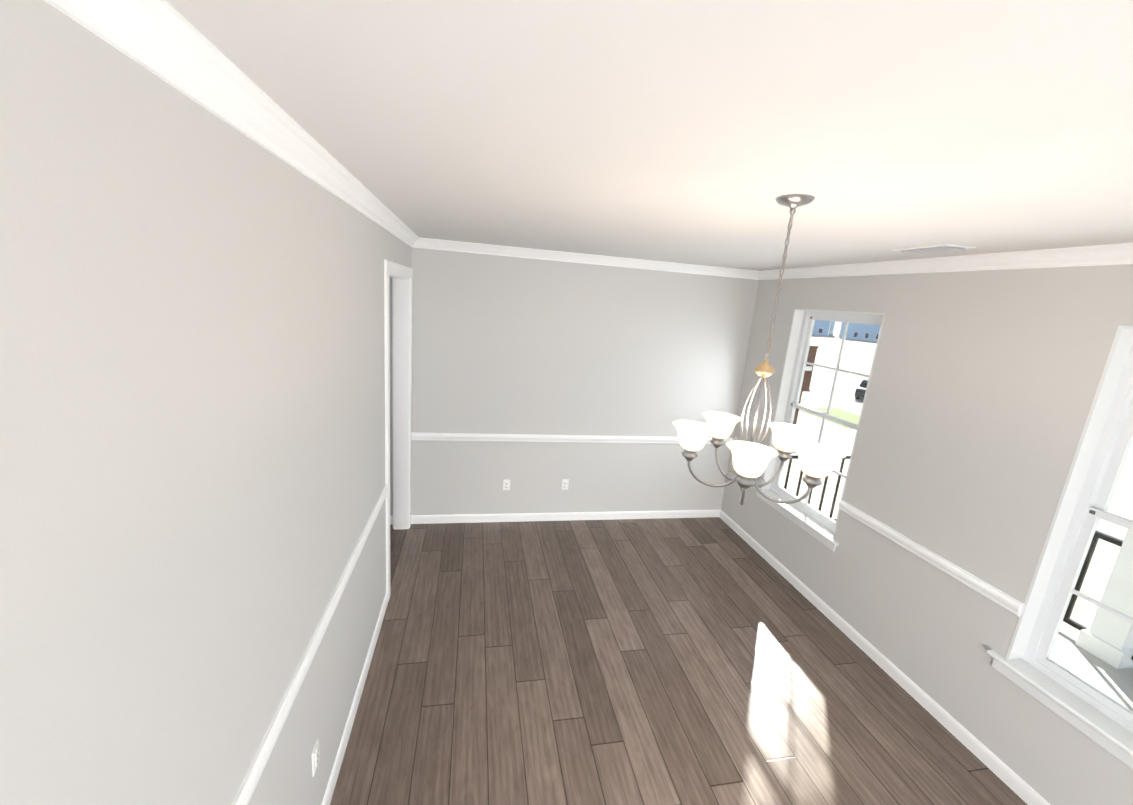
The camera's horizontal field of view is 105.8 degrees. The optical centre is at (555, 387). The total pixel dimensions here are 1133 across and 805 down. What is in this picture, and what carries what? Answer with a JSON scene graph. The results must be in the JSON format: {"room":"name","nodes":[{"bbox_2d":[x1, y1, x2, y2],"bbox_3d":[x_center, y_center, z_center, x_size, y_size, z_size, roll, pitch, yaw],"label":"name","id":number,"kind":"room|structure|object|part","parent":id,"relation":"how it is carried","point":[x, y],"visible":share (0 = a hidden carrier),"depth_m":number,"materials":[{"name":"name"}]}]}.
{"room":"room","nodes":[
{"label":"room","id":0,"kind":"room"},
{"bbox_2d":[0,0,410,804],"bbox_3d":[-0.930,1.168,1.179,0.125,3.740,6.103,2,12,-11],"label":"wall","id":1,"kind":"structure","parent":0,"point":[192,410],"depth_m":0.84,"materials":[{"name":"paint"}]},
{"bbox_2d":[312,737,319,776],"bbox_3d":[-0.987,1.523,1.766,0.009,0.115,0.070,2,12,-11],"label":"electrical outlet","id":2,"kind":"object","parent":1,"relation":"attached to","point":[315,756],"visible":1,"depth_m":1.75,"materials":[{"name":"white plastic"}]},
{"bbox_2d":[384,259,412,601],"bbox_3d":[-1.337,0.279,3.480,0.159,2.479,1.128,2,12,-11],"label":"door frame","id":3,"kind":"structure","parent":1,"relation":"attached to","point":[400,275],"depth_m":3.83,"materials":[{"name":"white wood"}]},
{"bbox_2d":[44,0,1132,279],"bbox_3d":[0.950,-0.552,1.140,3.424,0.082,6.103,2,12,-11],"label":"crown molding","id":4,"kind":"structure","parent":1,"relation":"attached to","point":[164,40],"depth_m":1.24,"materials":[{"name":"white wood"}]},
{"bbox_2d":[231,432,1023,804],"bbox_3d":[0.816,1.186,1.502,3.424,0.076,6.103,2,12,-11],"label":"trim","id":5,"kind":"structure","parent":1,"relation":"attached to","point":[243,796],"depth_m":2.43,"materials":[{"name":"white wood"}]},
{"bbox_2d":[321,510,1050,804],"bbox_3d":[-0.095,2.008,1.518,5.145,0.088,6.103,2,12,-11],"label":"baseboard","id":6,"kind":"structure","parent":1,"relation":"attached to","point":[1022,789],"depth_m":3.04,"materials":[{"name":"white wood"}]},
{"bbox_2d":[389,247,758,515],"bbox_3d":[-0.545,0.044,4.258,5.465,2.740,0.160,2,12,-11],"label":"wall","id":7,"kind":"structure","parent":0,"point":[508,345],"depth_m":4.29,"materials":[{"name":"paint"}]},
{"bbox_2d":[503,480,509,489],"bbox_3d":[-0.504,1.003,4.391,0.070,0.115,0.009,2,12,-11],"label":"electrical outlet","id":8,"kind":"object","parent":7,"relation":"attached to","point":[506,484],"visible":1,"depth_m":4.39,"materials":[{"name":"white plastic"}]},
{"bbox_2d":[561,479,568,489],"bbox_3d":[0.098,1.026,4.506,0.070,0.115,0.009,2,12,-11],"label":"electrical outlet","id":9,"kind":"object","parent":7,"relation":"attached to","point":[565,482],"visible":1,"depth_m":4.50,"materials":[{"name":"white plastic"}]},
{"bbox_2d":[166,0,1132,270],"bbox_3d":[0.113,-0.683,0.958,5.465,0.120,6.423,2,12,-11],"label":"ceiling","id":10,"kind":"structure","parent":0,"point":[702,132],"depth_m":0.96,"materials":[{"name":"paint"}]},
{"bbox_2d":[673,194,845,504],"bbox_3d":[0.823,-0.115,1.704,0.621,1.184,0.599,2,12,-11],"label":"chandelier","id":11,"kind":"object","parent":10,"relation":"hanging from","point":[751,457],"visible":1,"depth_m":1.68,"materials":[{"name":"white glass"}]},
{"bbox_2d":[892,244,975,253],"bbox_3d":[2.061,-0.752,2.348,0.185,0.016,0.300,2,12,-11],"label":"ceiling vent","id":12,"kind":"object","parent":10,"relation":"in","point":[942,248],"visible":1,"depth_m":2.30,"materials":[{"name":"metal"}]},
{"bbox_2d":[330,517,1027,804],"bbox_3d":[-0.101,2.090,1.535,5.465,0.080,6.423,2,12,-11],"label":"floor","id":13,"kind":"structure","parent":0,"point":[694,661],"depth_m":2.65,"materials":[{"name":"laminate"}]},
{"bbox_2d":[721,264,1132,804],"bbox_3d":[2.609,0.811,1.747,0.160,2.740,6.103,2,12,-11],"label":"wall","id":14,"kind":"structure","parent":0,"point":[982,389],"depth_m":2.52,"materials":[{"name":"paint"}]},
{"bbox_2d":[754,309,884,551],"bbox_3d":[2.247,0.291,3.665,0.208,1.860,1.020,2,12,-11],"label":"window","id":15,"kind":"structure","parent":14,"relation":"in","point":[818,525],"depth_m":3.84,"materials":[{"name":"plastic"}]},
{"bbox_2d":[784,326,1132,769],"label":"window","id":16,"kind":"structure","parent":14,"relation":"in","point":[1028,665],"depth_m":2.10,"materials":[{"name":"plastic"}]},
{"bbox_3d":[3.683,0.906,2.278,2.115,2.740,5.545,2,12,-11],"label":"railing","id":17,"kind":"part","parent":16,"relation":"part of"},
{"label":"outside","id":18,"kind":"structure","parent":0,"visible":0},
{"bbox_2d":[781,322,1132,631],"bbox_3d":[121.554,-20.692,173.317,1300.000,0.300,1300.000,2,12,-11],"label":"building","id":19,"kind":"structure","parent":18,"point":[824,352],"depth_m":19.06,"materials":[{"name":"white"}]},
{"bbox_2d":[793,346,818,423],"bbox_3d":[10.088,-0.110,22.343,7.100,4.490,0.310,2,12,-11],"label":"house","id":20,"kind":"structure","parent":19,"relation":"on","point":[809,373],"depth_m":22.69,"materials":[{"name":"brown wood"}]},
{"bbox_2d":[812,320,835,335],"bbox_3d":[94.296,-26.241,153.938,16.952,14.900,16.765,2,12,-11],"label":"house","id":21,"kind":"structure","parent":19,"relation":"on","point":[822,328],"depth_m":148.87,"materials":[{"name":"blue"}]},
{"bbox_2d":[799,407,859,427],"bbox_3d":[17.256,1.814,25.774,3.500,0.020,4.500,2,12,-11],"label":"lawn","id":22,"kind":"structure","parent":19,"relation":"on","point":[849,418],"depth_m":26.30,"materials":[{"name":"green plant"}]},
{"bbox_2d":[838,322,880,340],"bbox_3d":[101.137,-21.588,138.071,18.709,13.300,18.622,2,12,-11],"label":"house","id":23,"kind":"structure","parent":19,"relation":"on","point":[852,331],"depth_m":135.73,"materials":[{"name":"blue"}]},
{"bbox_2d":[854,378,868,398],"bbox_3d":[24.396,0.195,32.704,4.696,1.440,4.023,2,12,-11],"label":"car","id":24,"kind":"object","parent":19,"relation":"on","point":[860,387],"depth_m":31.79,"materials":[{"name":"paint"}]},
{"bbox_2d":[812,368,1132,460],"bbox_3d":[25.784,-3.716,55.503,7.000,0.015,180.000,2,12,-11],"label":"street","id":25,"kind":"structure","parent":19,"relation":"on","point":[843,378],"depth_m":42.08,"materials":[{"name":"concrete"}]},
{"bbox_2d":[1049,622,1132,711],"bbox_3d":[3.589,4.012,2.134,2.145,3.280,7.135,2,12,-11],"label":"floor","id":26,"kind":"structure","parent":19,"relation":"on","point":[1067,646],"depth_m":3.25,"materials":[{"name":"concrete"}]}
]}

